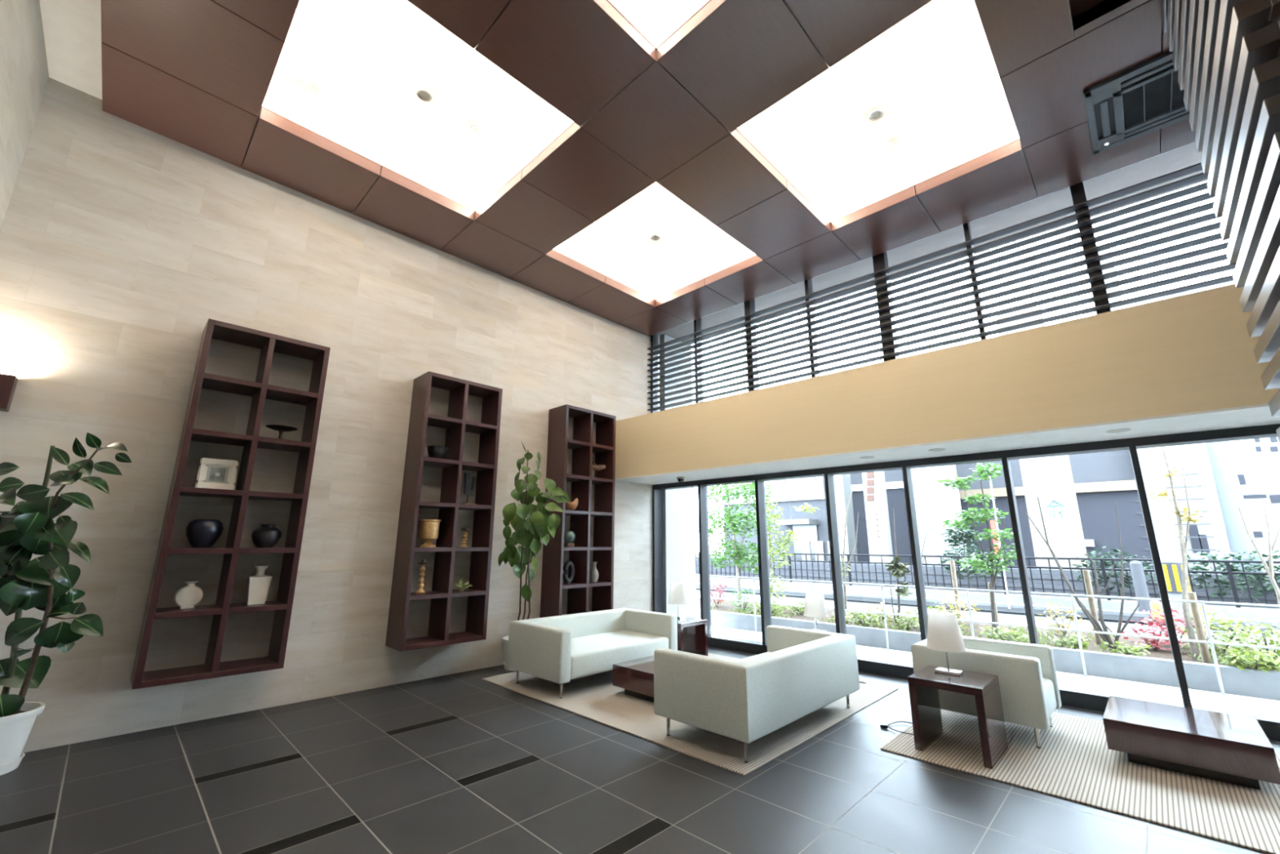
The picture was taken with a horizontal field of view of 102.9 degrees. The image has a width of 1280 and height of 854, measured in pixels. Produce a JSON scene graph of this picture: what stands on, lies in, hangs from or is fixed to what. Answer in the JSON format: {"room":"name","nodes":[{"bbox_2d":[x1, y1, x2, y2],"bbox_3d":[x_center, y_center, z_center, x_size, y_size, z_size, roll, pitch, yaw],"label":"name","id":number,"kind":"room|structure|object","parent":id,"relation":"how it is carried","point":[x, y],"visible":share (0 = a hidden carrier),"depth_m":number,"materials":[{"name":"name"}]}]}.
{"room":"lobby","nodes":[
{"label":"lobby","id":0,"kind":"room"},
{"bbox_2d":[0,0,48,231],"bbox_3d":[-1.553,-1.301,0.343,9.600,5.600,0.200,-12,-18,43],"label":"wall","id":1,"kind":"structure","parent":0,"point":[24,68],"depth_m":3.65,"materials":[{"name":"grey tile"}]},
{"bbox_2d":[0,77,659,752],"bbox_3d":[-2.418,0.055,6.303,0.200,5.600,7.712,-12,-18,43],"label":"wall","id":2,"kind":"structure","parent":0,"point":[121,240],"depth_m":4.83,"materials":[{"name":"stone"}]},
{"bbox_2d":[0,373,17,412],"bbox_3d":[-4.738,-0.264,3.714,0.124,0.255,0.215,-12,-18,43],"label":"wall lamp","id":3,"kind":"object","parent":2,"relation":"attached to","point":[8,383],"visible":1,"depth_m":3.73,"materials":[{"name":"red wood"}]},
{"bbox_2d":[130,318,330,688],"bbox_3d":[-3.551,0.604,4.548,0.412,2.944,0.938,-12,-18,43],"label":"bookcase","id":4,"kind":"object","parent":2,"relation":"attached to","point":[260,390],"visible":0.99,"depth_m":4.46,"materials":[{"name":"red wood"}]},
{"bbox_2d":[173,581,203,608],"bbox_3d":[-3.719,1.385,4.208,0.064,0.212,0.184,-12,-18,43],"label":"vase","id":5,"kind":"object","parent":4,"relation":"on","point":[190,595],"visible":1,"depth_m":4.19,"materials":[{"name":"beige ceramic"}]},
{"bbox_2d":[186,519,223,547],"bbox_3d":[-3.696,0.904,4.325,0.244,0.236,0.244,-12,-18,43],"label":"round vase","id":6,"kind":"object","parent":4,"relation":"on","point":[200,533],"visible":0.92,"depth_m":4.25,"materials":[{"name":"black ceramic"}]},
{"bbox_2d":[195,457,239,489],"bbox_3d":[-3.667,0.413,4.427,0.065,0.270,0.264,-12,-18,43],"label":"picture frame","id":7,"kind":"object","parent":4,"relation":"on","point":[218,473],"visible":0.93,"depth_m":4.42,"materials":[{"name":"silver metal"}]},
{"bbox_2d":[208,466,226,481],"bbox_3d":[-3.663,0.412,4.422,0.014,0.116,0.104,-12,-18,43],"label":"picture","id":8,"kind":"object","parent":7,"relation":"attached to","point":[215,473],"depth_m":4.42},
{"bbox_2d":[245,564,272,604],"bbox_3d":[-3.397,1.403,4.540,0.124,0.327,0.166,-12,-18,43],"label":"vase","id":9,"kind":"object","parent":4,"relation":"on","point":[257,585],"visible":1,"depth_m":4.50,"materials":[{"name":"beige ceramic"}]},
{"bbox_2d":[251,524,281,547],"bbox_3d":[-3.388,0.989,4.628,0.220,0.206,0.220,-12,-18,43],"label":"lidded jar","id":10,"kind":"object","parent":4,"relation":"on","point":[267,535],"visible":1,"depth_m":4.56,"materials":[{"name":"ceramic"}]},
{"bbox_2d":[265,424,297,439],"bbox_3d":[-3.381,0.072,4.797,0.256,0.136,0.256,-12,-18,43],"label":"dish","id":11,"kind":"object","parent":4,"relation":"on","point":[281,428],"visible":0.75,"depth_m":4.76,"materials":[{"name":"brown metal"}]},
{"bbox_2d":[265,424,297,431],"bbox_3d":[-3.380,0.021,4.809,0.256,0.031,0.256,-12,-18,43],"label":"bowl","id":12,"kind":"object","parent":11,"relation":"on","point":[279,428],"depth_m":4.76,"materials":[{"name":"brown metal"}]},
{"bbox_2d":[385,371,502,651],"bbox_3d":[-2.204,0.913,5.886,0.412,2.944,0.938,-12,-18,43],"label":"bookcase","id":13,"kind":"object","parent":2,"relation":"attached to","point":[455,424],"visible":1,"depth_m":5.80,"materials":[{"name":"red wood"}]},
{"bbox_2d":[415,560,428,593],"bbox_3d":[-2.367,1.622,5.537,0.104,0.350,0.104,-12,-18,43],"label":"candlestick","id":14,"kind":"object","parent":13,"relation":"on","point":[423,562],"visible":1,"depth_m":5.52,"materials":[{"name":"gold metal"}]},
{"bbox_2d":[419,519,440,546],"bbox_3d":[-2.341,1.181,5.663,0.224,0.300,0.224,-12,-18,43],"label":"goblet","id":15,"kind":"object","parent":13,"relation":"on","point":[428,528],"visible":0.92,"depth_m":5.59,"materials":[{"name":"gold metal"}]},
{"bbox_2d":[426,445,448,458],"bbox_3d":[-2.334,0.310,5.866,0.228,0.155,0.228,-12,-18,43],"label":"bowl","id":16,"kind":"object","parent":13,"relation":"on","point":[435,451],"visible":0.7,"depth_m":5.79,"materials":[{"name":"ceramic"}]},
{"bbox_2d":[461,471,476,504],"bbox_3d":[-2.032,0.736,6.085,0.100,0.390,0.157,-12,-18,43],"label":"abstract sculpture","id":17,"kind":"object","parent":13,"relation":"on","point":[467,491],"visible":0.87,"depth_m":6.07,"materials":[{"name":"black metal"}]},
{"bbox_2d":[539,404,615,617],"bbox_3d":[-0.845,1.226,7.234,0.412,2.944,0.938,-12,-18,43],"label":"bookcase","id":18,"kind":"object","parent":2,"relation":"attached to","point":[582,446],"visible":0.84,"depth_m":7.20,"materials":[{"name":"red wood"}]},
{"bbox_2d":[563,560,574,583],"bbox_3d":[-0.961,1.958,6.886,0.100,0.304,0.189,-12,-18,43],"label":"ring vase","id":19,"kind":"object","parent":18,"relation":"on","point":[567,580],"visible":0.98,"depth_m":6.86,"materials":[{"name":"ceramic"}]},
{"bbox_2d":[564,524,575,546],"bbox_3d":[-0.967,1.483,6.971,0.176,0.302,0.176,-12,-18,43],"label":"vase","id":20,"kind":"object","parent":18,"relation":"on","point":[569,535],"visible":0.88,"depth_m":6.91,"materials":[{"name":"green ceramic"}]},
{"bbox_2d":[657,142,1197,335],"bbox_3d":[3.812,-2.561,6.237,9.600,0.285,0.365,-11,-17,41],"label":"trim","id":21,"kind":"structure","parent":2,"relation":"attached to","point":[1191,148],"depth_m":6.08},
{"bbox_2d":[39,0,1019,299],"bbox_3d":[0.867,-3.204,3.296,9.600,0.220,6.683,-12,-18,43],"label":"ceiling","id":22,"kind":"structure","parent":0,"point":[934,77],"depth_m":4.78,"materials":[{"name":"white paint"}]},
{"bbox_2d":[284,70,328,109],"bbox_3d":[-2.984,-3.002,4.555,0.280,0.018,0.280,-12,-18,43],"label":"ceiling vent","id":23,"kind":"object","parent":22,"relation":"in","point":[298,86],"visible":1,"depth_m":4.54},
{"bbox_2d":[416,88,432,101],"bbox_3d":[-1.946,-2.994,4.604,0.132,0.006,0.132,-12,-18,43],"label":"recessed light","id":24,"kind":"object","parent":22,"relation":"in","point":[423,94],"visible":1,"depth_m":4.60,"materials":[{"name":"metal"}]},
{"bbox_2d":[0,646,1279,853],"bbox_3d":[1.177,2.156,2.416,10.000,0.200,8.021,-12,-18,43],"label":"floor","id":25,"kind":"structure","parent":0,"point":[462,762],"depth_m":3.07,"materials":[{"name":"tile"}]},
{"bbox_2d":[0,432,132,775],"bbox_3d":[-3.892,1.130,3.275,1.318,2.147,0.638,-5,-14,22],"label":"rubber plant","id":26,"kind":"object","parent":25,"relation":"on","point":[42,583],"visible":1,"depth_m":3.33,"materials":[{"name":"green plant"}]},
{"bbox_2d":[497,440,569,670],"bbox_3d":[-1.339,1.514,6.082,1.084,2.663,0.729,-12,-18,43],"label":"rubber plant","id":27,"kind":"object","parent":25,"relation":"on","point":[538,523],"visible":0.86,"depth_m":6.10,"materials":[{"name":"green plant"}]},
{"bbox_2d":[482,653,897,775],"bbox_3d":[0.469,2.732,5.433,3.370,0.012,2.855,-12,-18,43],"label":"rug","id":28,"kind":"object","parent":25,"relation":"on","point":[595,698],"visible":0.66,"depth_m":4.36,"materials":[{"name":"carpet"}]},
{"bbox_2d":[506,607,677,697],"bbox_3d":[-0.483,2.480,5.760,0.930,0.620,1.725,-12,-18,43],"label":"sofa","id":29,"kind":"object","parent":28,"relation":"on","point":[562,649],"visible":0.88,"depth_m":5.45,"materials":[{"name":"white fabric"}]},
{"bbox_2d":[612,655,653,702],"bbox_3d":[0.263,2.504,5.071,0.760,0.270,0.760,-12,-18,43],"label":"coffee table","id":30,"kind":"object","parent":28,"relation":"on","point":[636,676],"visible":0.3,"depth_m":4.92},
{"bbox_2d":[676,616,707,656],"bbox_3d":[0.502,2.736,6.571,0.520,0.488,0.535,-12,-18,43],"label":"side table","id":31,"kind":"object","parent":28,"relation":"on","point":[692,633],"visible":0.4,"depth_m":6.60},
{"bbox_2d":[667,582,688,618],"bbox_3d":[0.507,2.323,6.837,0.264,0.434,0.264,-12,-18,43],"label":"table lamp","id":32,"kind":"object","parent":31,"relation":"on","point":[677,595],"visible":0.95,"depth_m":6.77,"materials":[{"name":"fabric"}]},
{"bbox_2d":[653,625,859,762],"bbox_3d":[1.057,2.167,4.363,0.875,0.620,1.840,-12,-18,43],"label":"sofa","id":33,"kind":"object","parent":28,"relation":"on","point":[801,672],"visible":1,"depth_m":3.83,"materials":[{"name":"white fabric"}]},
{"bbox_3d":[1.885,2.505,5.536,0.520,0.488,0.520,-12,-18,43],"label":"side table","id":34,"kind":"object","parent":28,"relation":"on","visible":0},
{"bbox_2d":[803,591,828,631],"bbox_3d":[1.971,2.074,5.722,0.264,0.434,0.264,-12,-18,43],"label":"table lamp","id":35,"kind":"object","parent":34,"relation":"on","point":[815,606],"visible":0.94,"depth_m":5.66,"materials":[{"name":"fabric"}]},
{"bbox_2d":[880,709,1279,853],"bbox_3d":[3.974,2.173,2.926,4.310,0.012,1.950,-12,-18,43],"label":"rug","id":36,"kind":"object","parent":25,"relation":"on","point":[1074,762],"visible":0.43,"depth_m":3.24,"materials":[{"name":"carpet"}]},
{"bbox_2d":[907,665,1008,768],"bbox_3d":[2.345,2.103,3.767,0.473,0.488,0.525,-12,-18,43],"label":"side table","id":37,"kind":"object","parent":36,"relation":"on","point":[924,684],"visible":0.98,"depth_m":3.70,"materials":[{"name":"wood"}]},
{"bbox_2d":[926,611,965,675],"bbox_3d":[2.368,1.673,3.956,0.264,0.434,0.264,-12,-18,43],"label":"table lamp","id":38,"kind":"object","parent":37,"relation":"on","point":[944,633],"visible":1,"depth_m":3.90,"materials":[{"name":"fabric"}]},
{"bbox_2d":[911,635,1061,748],"bbox_3d":[2.893,2.149,4.258,0.865,0.620,0.800,-12,-18,43],"label":"armchair","id":39,"kind":"object","parent":36,"relation":"on","point":[1029,691],"visible":0.7,"depth_m":3.98,"materials":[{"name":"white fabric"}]},
{"bbox_2d":[1102,695,1279,789],"bbox_3d":[3.772,2.167,3.537,0.766,0.270,0.765,-12,-18,43],"label":"coffee table","id":40,"kind":"object","parent":36,"relation":"on","point":[1232,748],"visible":1,"depth_m":3.34,"materials":[{"name":"wood"}]},
{"bbox_2d":[101,0,1195,336],"bbox_3d":[1.273,-3.038,3.683,9.600,0.280,7.204,-12,-18,43],"label":"ceiling","id":41,"kind":"structure","parent":0,"point":[197,74],"depth_m":4.49,"materials":[{"name":"brown wood"}]},
{"bbox_2d":[1083,50,1190,155],"bbox_3d":[4.319,-2.743,4.199,0.950,0.044,0.950,-12,-18,43],"label":"air conditioner","id":42,"kind":"object","parent":41,"relation":"attached to","point":[1146,98],"visible":0.64,"depth_m":4.29,"materials":[{"name":"grey plastic"}]},
{"bbox_2d":[1122,70,1184,128],"bbox_3d":[4.314,-2.740,4.193,0.500,0.018,0.506,-12,-18,43],"label":"grille","id":43,"kind":"object","parent":42,"relation":"attached to","point":[1162,95],"depth_m":4.25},
{"bbox_2d":[1161,0,1279,443],"bbox_3d":[4.251,-1.756,1.723,3.024,3.068,1.600,-12,-18,43],"label":"screen","id":44,"kind":"object","parent":41,"relation":"hanging from","point":[1226,53],"visible":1,"depth_m":2.65,"materials":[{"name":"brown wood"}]},
{"bbox_2d":[659,333,695,617],"bbox_3d":[0.591,0.967,9.153,0.320,5.310,0.760,-12,-18,43],"label":"wall","id":45,"kind":"structure","parent":0,"point":[677,504],"depth_m":8.82,"materials":[{"name":"paint"}]},
{"bbox_2d":[666,151,1208,344],"bbox_3d":[4.702,-2.583,6.136,13.029,0.280,0.690,-11,-17,41],"label":"soffit","id":46,"kind":"structure","parent":0,"point":[1195,157],"depth_m":6.32,"materials":[{"name":"paint"}]},
{"bbox_2d":[614,284,1279,478],"bbox_3d":[3.465,-0.263,5.376,9.600,0.939,1.020,-11,-17,41],"label":"wall","id":47,"kind":"structure","parent":0,"point":[1193,352],"depth_m":4.82,"materials":[{"name":"paint"}]},
{"bbox_2d":[650,142,1195,413],"bbox_3d":[3.778,-1.540,5.966,9.595,1.816,0.160,-11,-17,41],"label":"window","id":48,"kind":"structure","parent":47,"relation":"in","point":[880,261],"depth_m":6.52,"materials":[{"name":"black metal"}]},
{"bbox_2d":[647,162,1236,411],"bbox_3d":[3.691,-1.401,5.850,9.586,1.449,0.118,-11,-17,41],"label":"louvre slats","id":49,"kind":"object","parent":48,"relation":"attached to","point":[1196,167],"visible":0.8,"depth_m":5.75,"materials":[{"name":"metal"}]},
{"bbox_2d":[614,403,1279,484],"bbox_3d":[3.439,0.199,5.244,9.600,0.020,0.950,-11,-17,41],"label":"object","id":50,"kind":"structure","parent":47,"relation":"attached to","point":[1260,414],"depth_m":4.94,"materials":[{"name":"paint"}]},
{"bbox_2d":[652,423,1279,740],"bbox_3d":[3.806,1.476,5.319,9.595,2.434,0.200,-11,-17,41],"label":"window","id":51,"kind":"structure","parent":47,"relation":"in","point":[1088,699],"depth_m":5.80,"materials":[{"name":"black metal"}]},
{"label":"outside","id":52,"kind":"structure","parent":0,"visible":0},
{"bbox_2d":[696,591,1279,646],"bbox_3d":[4.015,4.332,11.914,80.137,0.200,2.998,-11,-17,41],"label":"footpath","id":53,"kind":"structure","parent":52,"point":[980,617],"depth_m":10.13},
{"bbox_2d":[1097,248,1195,631],"bbox_3d":[9.651,-0.065,9.842,0.368,7.509,0.368,0,-13,0],"label":"utility pole","id":54,"kind":"object","parent":53,"relation":"on","point":[1168,546],"visible":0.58,"depth_m":9.33,"materials":[{"name":"concrete"}]},
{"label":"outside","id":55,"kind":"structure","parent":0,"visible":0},
{"bbox_2d":[711,625,1279,716],"bbox_3d":[4.900,2.792,5.138,17.054,0.196,1.429,-11,-17,41],"label":"pavement","id":56,"kind":"structure","parent":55,"point":[1268,707],"depth_m":5.36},
{"bbox_2d":[695,573,1279,695],"bbox_3d":[4.339,2.556,6.580,10.906,0.898,0.060,-11,-17,41],"label":"handrail","id":57,"kind":"object","parent":56,"relation":"on","point":[1211,642],"visible":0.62,"depth_m":5.96,"materials":[{"name":"white metal"}]},
{"bbox_2d":[696,608,1279,700],"bbox_3d":[5.444,2.793,5.705,17.012,0.450,0.120,-11,-17,41],"label":"planter wall","id":58,"kind":"structure","parent":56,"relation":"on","point":[1159,671],"depth_m":5.73,"materials":[{"name":"concrete"}]},
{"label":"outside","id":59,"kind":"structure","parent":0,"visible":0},
{"bbox_2d":[696,596,1279,671],"bbox_3d":[6.249,2.932,6.514,17.078,0.544,2.179,-11,-17,41],"label":"planting bed","id":60,"kind":"object","parent":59,"point":[1045,636],"visible":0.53,"depth_m":7.27,"materials":[{"name":"plant"}]},
{"bbox_2d":[710,578,728,606],"bbox_3d":[1.555,3.393,10.441,0.556,0.556,0.396,-12,-18,43],"label":"shrub","id":61,"kind":"object","parent":60,"relation":"on","point":[719,601],"visible":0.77,"depth_m":10.38,"materials":[{"name":"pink plant"}]},
{"bbox_2d":[697,481,774,608],"bbox_3d":[1.938,2.303,10.400,1.751,2.662,1.069,-12,-18,43],"label":"maple tree","id":62,"kind":"object","parent":60,"relation":"on","point":[728,518],"visible":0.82,"depth_m":10.37,"materials":[{"name":"green plant"}]},
{"bbox_2d":[728,586,758,612],"bbox_3d":[1.927,3.243,9.598,0.582,0.475,0.430,-12,-18,43],"label":"shrub","id":63,"kind":"object","parent":60,"relation":"on","point":[744,607],"visible":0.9,"depth_m":9.58,"materials":[{"name":"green plant"}]},
{"bbox_2d":[754,480,818,603],"bbox_3d":[2.893,2.350,10.492,1.397,2.619,1.417,-12,-18,43],"label":"young tree","id":64,"kind":"object","parent":60,"relation":"on","point":[770,535],"visible":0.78,"depth_m":10.80,"materials":[{"name":"green plant"}]},
{"bbox_2d":[840,489,858,617],"bbox_3d":[3.492,2.177,8.715,0.247,2.181,0.535,7,-15,-28],"label":"bare tree","id":65,"kind":"object","parent":60,"relation":"on","point":[843,570],"visible":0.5,"depth_m":8.70,"materials":[{"name":"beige plant"}]},
{"bbox_2d":[844,606,883,627],"bbox_3d":[3.442,2.938,7.873,0.621,0.332,0.414,-12,-18,43],"label":"shrub","id":66,"kind":"object","parent":60,"relation":"on","point":[862,615],"visible":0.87,"depth_m":7.82,"materials":[{"name":"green plant"}]},
{"bbox_2d":[881,507,915,626],"bbox_3d":[4.044,2.202,8.035,0.447,1.826,0.414,-12,-18,43],"label":"shrub","id":67,"kind":"object","parent":60,"relation":"on","point":[900,568],"visible":0.94,"depth_m":7.98,"materials":[{"name":"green plant"}]},
{"bbox_2d":[893,609,919,631],"bbox_3d":[3.943,2.859,7.509,0.436,0.319,0.300,-12,-18,43],"label":"shrub","id":68,"kind":"object","parent":60,"relation":"on","point":[914,619],"visible":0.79,"depth_m":7.48,"materials":[{"name":"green plant"}]},
{"bbox_2d":[949,560,961,619],"bbox_3d":[5.347,2.769,8.632,0.067,0.997,0.070,-12,-18,43],"label":"stake","id":69,"kind":"object","parent":60,"relation":"on","point":[952,562],"visible":0.75,"depth_m":8.63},
{"bbox_2d":[934,594,980,625],"bbox_3d":[5.126,2.962,8.242,0.711,0.492,0.463,-12,-18,43],"label":"shrub","id":70,"kind":"object","parent":60,"relation":"on","point":[974,610],"visible":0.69,"depth_m":8.26,"materials":[{"name":"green plant"}]},
{"bbox_2d":[937,462,1017,633],"bbox_3d":[5.029,1.736,7.477,0.970,2.488,0.718,-7,-15,28],"label":"maple tree","id":71,"kind":"object","parent":60,"relation":"on","point":[961,482],"visible":0.99,"depth_m":7.45,"materials":[{"name":"green plant"}]},
{"bbox_2d":[977,626,1030,641],"bbox_3d":[4.820,2.748,6.736,0.629,0.203,0.406,-12,-18,43],"label":"shrub","id":72,"kind":"object","parent":60,"relation":"on","point":[1011,632],"visible":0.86,"depth_m":6.72,"materials":[{"name":"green plant"}]},
{"bbox_2d":[1035,600,1084,635],"bbox_3d":[6.003,2.714,7.287,0.593,0.507,0.377,-12,-18,43],"label":"shrub","id":73,"kind":"object","parent":60,"relation":"on","point":[1062,624],"visible":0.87,"depth_m":7.27,"materials":[{"name":"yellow plant"}]},
{"bbox_2d":[1051,632,1088,649],"bbox_3d":[5.268,2.633,6.229,0.363,0.214,0.275,-3,-13,15],"label":"shrub","id":74,"kind":"object","parent":60,"relation":"on","point":[1072,638],"visible":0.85,"depth_m":6.20,"materials":[{"name":"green plant"}]},
{"bbox_2d":[1025,496,1140,650],"bbox_3d":[5.590,1.815,6.460,0.088,1.904,0.991,11,-17,-39],"label":"bare tree","id":75,"kind":"object","parent":60,"relation":"on","point":[1106,637],"visible":0.87,"depth_m":6.26,"materials":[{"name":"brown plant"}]},
{"bbox_2d":[1082,569,1102,644],"bbox_3d":[5.938,2.360,6.694,0.067,0.937,0.070,-12,-18,43],"label":"stake","id":76,"kind":"object","parent":60,"relation":"on","point":[1086,576],"visible":0.81,"depth_m":6.69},
{"bbox_2d":[1103,640,1151,656],"bbox_3d":[5.628,2.562,5.881,0.423,0.179,0.322,-12,-18,43],"label":"shrub","id":77,"kind":"object","parent":60,"relation":"on","point":[1125,647],"visible":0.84,"depth_m":5.84,"materials":[{"name":"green plant"}]},
{"bbox_2d":[1120,618,1183,649],"bbox_3d":[6.297,2.558,6.277,0.490,0.366,0.509,0,-13,0],"label":"shrub","id":78,"kind":"object","parent":60,"relation":"on","point":[1153,642],"visible":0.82,"depth_m":6.27,"materials":[{"name":"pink plant"}]},
{"bbox_2d":[1137,604,1212,646],"bbox_3d":[6.780,2.534,6.489,0.686,0.522,0.456,-12,-18,43],"label":"shrub","id":79,"kind":"object","parent":60,"relation":"on","point":[1157,619],"visible":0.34,"depth_m":6.54,"materials":[{"name":"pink plant"}]},
{"bbox_2d":[1147,446,1205,659],"bbox_3d":[6.361,1.406,5.936,0.470,2.454,0.337,-12,-18,43],"label":"young tree","id":80,"kind":"object","parent":60,"relation":"on","point":[1184,547],"visible":0.98,"depth_m":5.93,"materials":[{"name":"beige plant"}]},
{"bbox_2d":[1186,591,1211,663],"bbox_3d":[6.172,2.215,5.628,0.067,0.748,0.070,-12,-18,43],"label":"stake","id":81,"kind":"object","parent":60,"relation":"on","point":[1194,607],"visible":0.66,"depth_m":5.61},
{"bbox_2d":[1172,604,1258,656],"bbox_3d":[6.712,2.385,5.972,0.462,0.570,0.673,10,-16,-36],"label":"shrub","id":82,"kind":"object","parent":60,"relation":"on","point":[1225,615],"visible":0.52,"depth_m":5.94,"materials":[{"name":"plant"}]},
{"bbox_2d":[1211,614,1279,667],"bbox_3d":[6.653,2.281,5.413,0.802,0.541,0.493,-12,-18,43],"label":"shrub","id":83,"kind":"object","parent":60,"relation":"on","point":[1267,633],"visible":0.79,"depth_m":5.48,"materials":[{"name":"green plant"}]},
{"bbox_2d":[1218,647,1279,673],"bbox_3d":[6.215,2.368,5.156,0.496,0.270,0.390,-12,-18,43],"label":"shrub","id":84,"kind":"object","parent":60,"relation":"on","point":[1236,656],"visible":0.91,"depth_m":5.14,"materials":[{"name":"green plant"}]},
{"bbox_2d":[1237,500,1279,608],"bbox_3d":[7.263,1.726,5.793,0.345,1.773,0.060,-12,-18,43],"label":"bare tree","id":85,"kind":"object","parent":60,"relation":"on","point":[1270,571],"visible":1,"depth_m":5.87,"materials":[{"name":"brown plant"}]},
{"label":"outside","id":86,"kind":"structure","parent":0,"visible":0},
{"bbox_2d":[696,554,1279,637],"bbox_3d":[22.368,8.555,30.128,80.000,0.190,51.960,-12,-18,43],"label":"road","id":87,"kind":"structure","parent":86,"point":[697,555],"depth_m":11.16,"materials":[{"name":"asphalt"}]},
{"bbox_2d":[721,475,831,562],"bbox_3d":[10.163,4.324,32.043,7.126,8.828,9.200,-12,-18,43],"label":"building","id":88,"kind":"structure","parent":87,"relation":"on","point":[811,530],"depth_m":28.25,"materials":[{"name":"white concrete"}]},
{"bbox_2d":[833,473,857,563],"bbox_3d":[9.599,2.974,24.294,0.732,8.010,1.000,-12,-18,43],"label":"pillar","id":89,"kind":"structure","parent":87,"relation":"on","point":[842,486],"depth_m":23.79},
{"bbox_2d":[862,471,893,564],"bbox_3d":[9.715,2.270,21.204,0.728,8.010,0.560,-12,-18,43],"label":"tower","id":90,"kind":"structure","parent":87,"relation":"on","point":[878,530],"depth_m":20.71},
{"bbox_2d":[849,469,912,564],"bbox_3d":[12.781,3.153,26.153,2.848,8.510,5.100,-12,-18,43],"label":"building","id":91,"kind":"structure","parent":87,"relation":"on","point":[894,480],"depth_m":23.75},
{"bbox_2d":[911,464,968,566],"bbox_3d":[11.987,1.740,21.094,1.334,9.010,2.500,-12,-18,43],"label":"building","id":92,"kind":"structure","parent":87,"relation":"on","point":[935,502],"depth_m":19.86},
{"bbox_2d":[939,520,978,555],"bbox_3d":[11.105,4.382,17.571,1.242,2.269,0.896,-12,-18,43],"label":"bush","id":93,"kind":"object","parent":87,"relation":"on","point":[961,534],"visible":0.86,"depth_m":17.62,"materials":[{"name":"green plant"}]},
{"bbox_2d":[937,543,990,591],"bbox_3d":[9.618,4.203,15.059,1.523,1.493,0.846,-12,-18,43],"label":"bush","id":94,"kind":"object","parent":87,"relation":"on","point":[958,550],"visible":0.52,"depth_m":15.10,"materials":[{"name":"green plant"}]},
{"bbox_2d":[695,576,1279,621],"bbox_3d":[7.343,4.906,15.260,80.057,0.210,0.500,-11,-17,41],"label":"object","id":95,"kind":"structure","parent":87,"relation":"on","point":[1246,612],"depth_m":13.14,"materials":[{"name":"grey concrete"}]},
{"bbox_2d":[695,551,1279,607],"bbox_3d":[8.782,4.037,14.031,18.071,0.959,0.062,-11,-17,41],"label":"fence","id":96,"kind":"object","parent":87,"relation":"on","point":[1229,572],"visible":0.52,"depth_m":12.85,"materials":[{"name":"metal"}]},
{"bbox_2d":[696,585,1279,634],"bbox_3d":[5.837,4.643,13.746,80.073,0.040,1.000,-11,-17,41],"label":"strip","id":97,"kind":"object","parent":87,"relation":"on","point":[1112,618],"visible":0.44,"depth_m":11.69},
{"bbox_2d":[989,475,1010,608],"bbox_3d":[8.415,2.698,12.030,0.147,3.067,0.036,-12,-18,43],"label":"trunk","id":98,"kind":"object","parent":97,"relation":"on","point":[993,523],"visible":0.54,"depth_m":12.06,"materials":[{"name":"plant"}]},
{"bbox_2d":[1149,600,1164,622],"bbox_3d":[9.971,3.527,9.838,0.160,0.424,0.160,-12,-18,43],"label":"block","id":99,"kind":"object","parent":97,"relation":"on","point":[1153,602],"visible":0.52,"depth_m":9.79,"materials":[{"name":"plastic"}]},
{"bbox_2d":[696,558,1279,608],"bbox_3d":[9.704,4.846,16.275,30.000,0.775,0.400,-12,-18,43],"label":"wall","id":100,"kind":"structure","parent":87,"relation":"on","point":[1201,594],"depth_m":15.14,"materials":[{"name":"concrete"}]},
{"bbox_2d":[696,582,1279,626],"bbox_3d":[6.292,4.714,14.206,80.050,0.110,0.300,-11,-17,41],"label":"kerb stone","id":101,"kind":"object","parent":87,"relation":"on","point":[830,593],"visible":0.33,"depth_m":12.06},
{"bbox_2d":[995,306,1089,570],"bbox_3d":[12.673,0.606,16.109,1.240,9.010,1.277,-12,-18,43],"label":"building","id":102,"kind":"structure","parent":87,"relation":"on","point":[1049,478],"depth_m":15.31,"materials":[{"name":"beige concrete"}]},
{"bbox_2d":[955,449,1217,572],"bbox_3d":[18.208,3.497,21.935,8.000,6.000,6.250,-12,-18,43],"label":"building","id":103,"kind":"structure","parent":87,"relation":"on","point":[1100,479],"depth_m":19.20,"materials":[{"name":"concrete"}]},
{"bbox_2d":[1072,546,1156,599],"bbox_3d":[11.973,3.739,12.857,1.672,1.436,0.849,-12,-18,43],"label":"bush","id":104,"kind":"object","parent":87,"relation":"on","point":[1105,562],"visible":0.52,"depth_m":12.86,"materials":[{"name":"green plant"}]},
{"bbox_2d":[1129,560,1151,612],"bbox_3d":[10.678,3.437,10.873,0.220,1.147,0.220,-12,-18,43],"label":"bollard","id":105,"kind":"object","parent":87,"relation":"on","point":[1138,575],"visible":0.85,"depth_m":10.83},
{"bbox_2d":[1124,280,1279,576],"bbox_3d":[32.402,-0.460,20.128,18.426,13.010,8.150,-12,-18,43],"label":"apartment building","id":106,"kind":"structure","parent":87,"relation":"on","point":[1256,461],"depth_m":21.50,"materials":[{"name":"concrete"}]},
{"bbox_2d":[1171,291,1263,572],"bbox_3d":[16.441,0.269,14.575,0.680,9.010,0.680,-12,-18,43],"label":"building","id":107,"kind":"structure","parent":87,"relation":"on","point":[1228,490],"depth_m":14.07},
{"bbox_2d":[1186,549,1279,601],"bbox_3d":[12.951,3.396,11.217,1.965,1.383,0.849,-12,-18,43],"label":"bush","id":108,"kind":"object","parent":87,"relation":"on","point":[1210,556],"visible":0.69,"depth_m":11.19,"materials":[{"name":"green plant"}]},
{"bbox_2d":[1212,547,1279,608],"bbox_3d":[13.983,3.407,11.306,1.716,1.407,0.922,-12,-18,43],"label":"bush","id":109,"kind":"object","parent":87,"relation":"on","point":[1275,557],"visible":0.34,"depth_m":11.46,"materials":[{"name":"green plant"}]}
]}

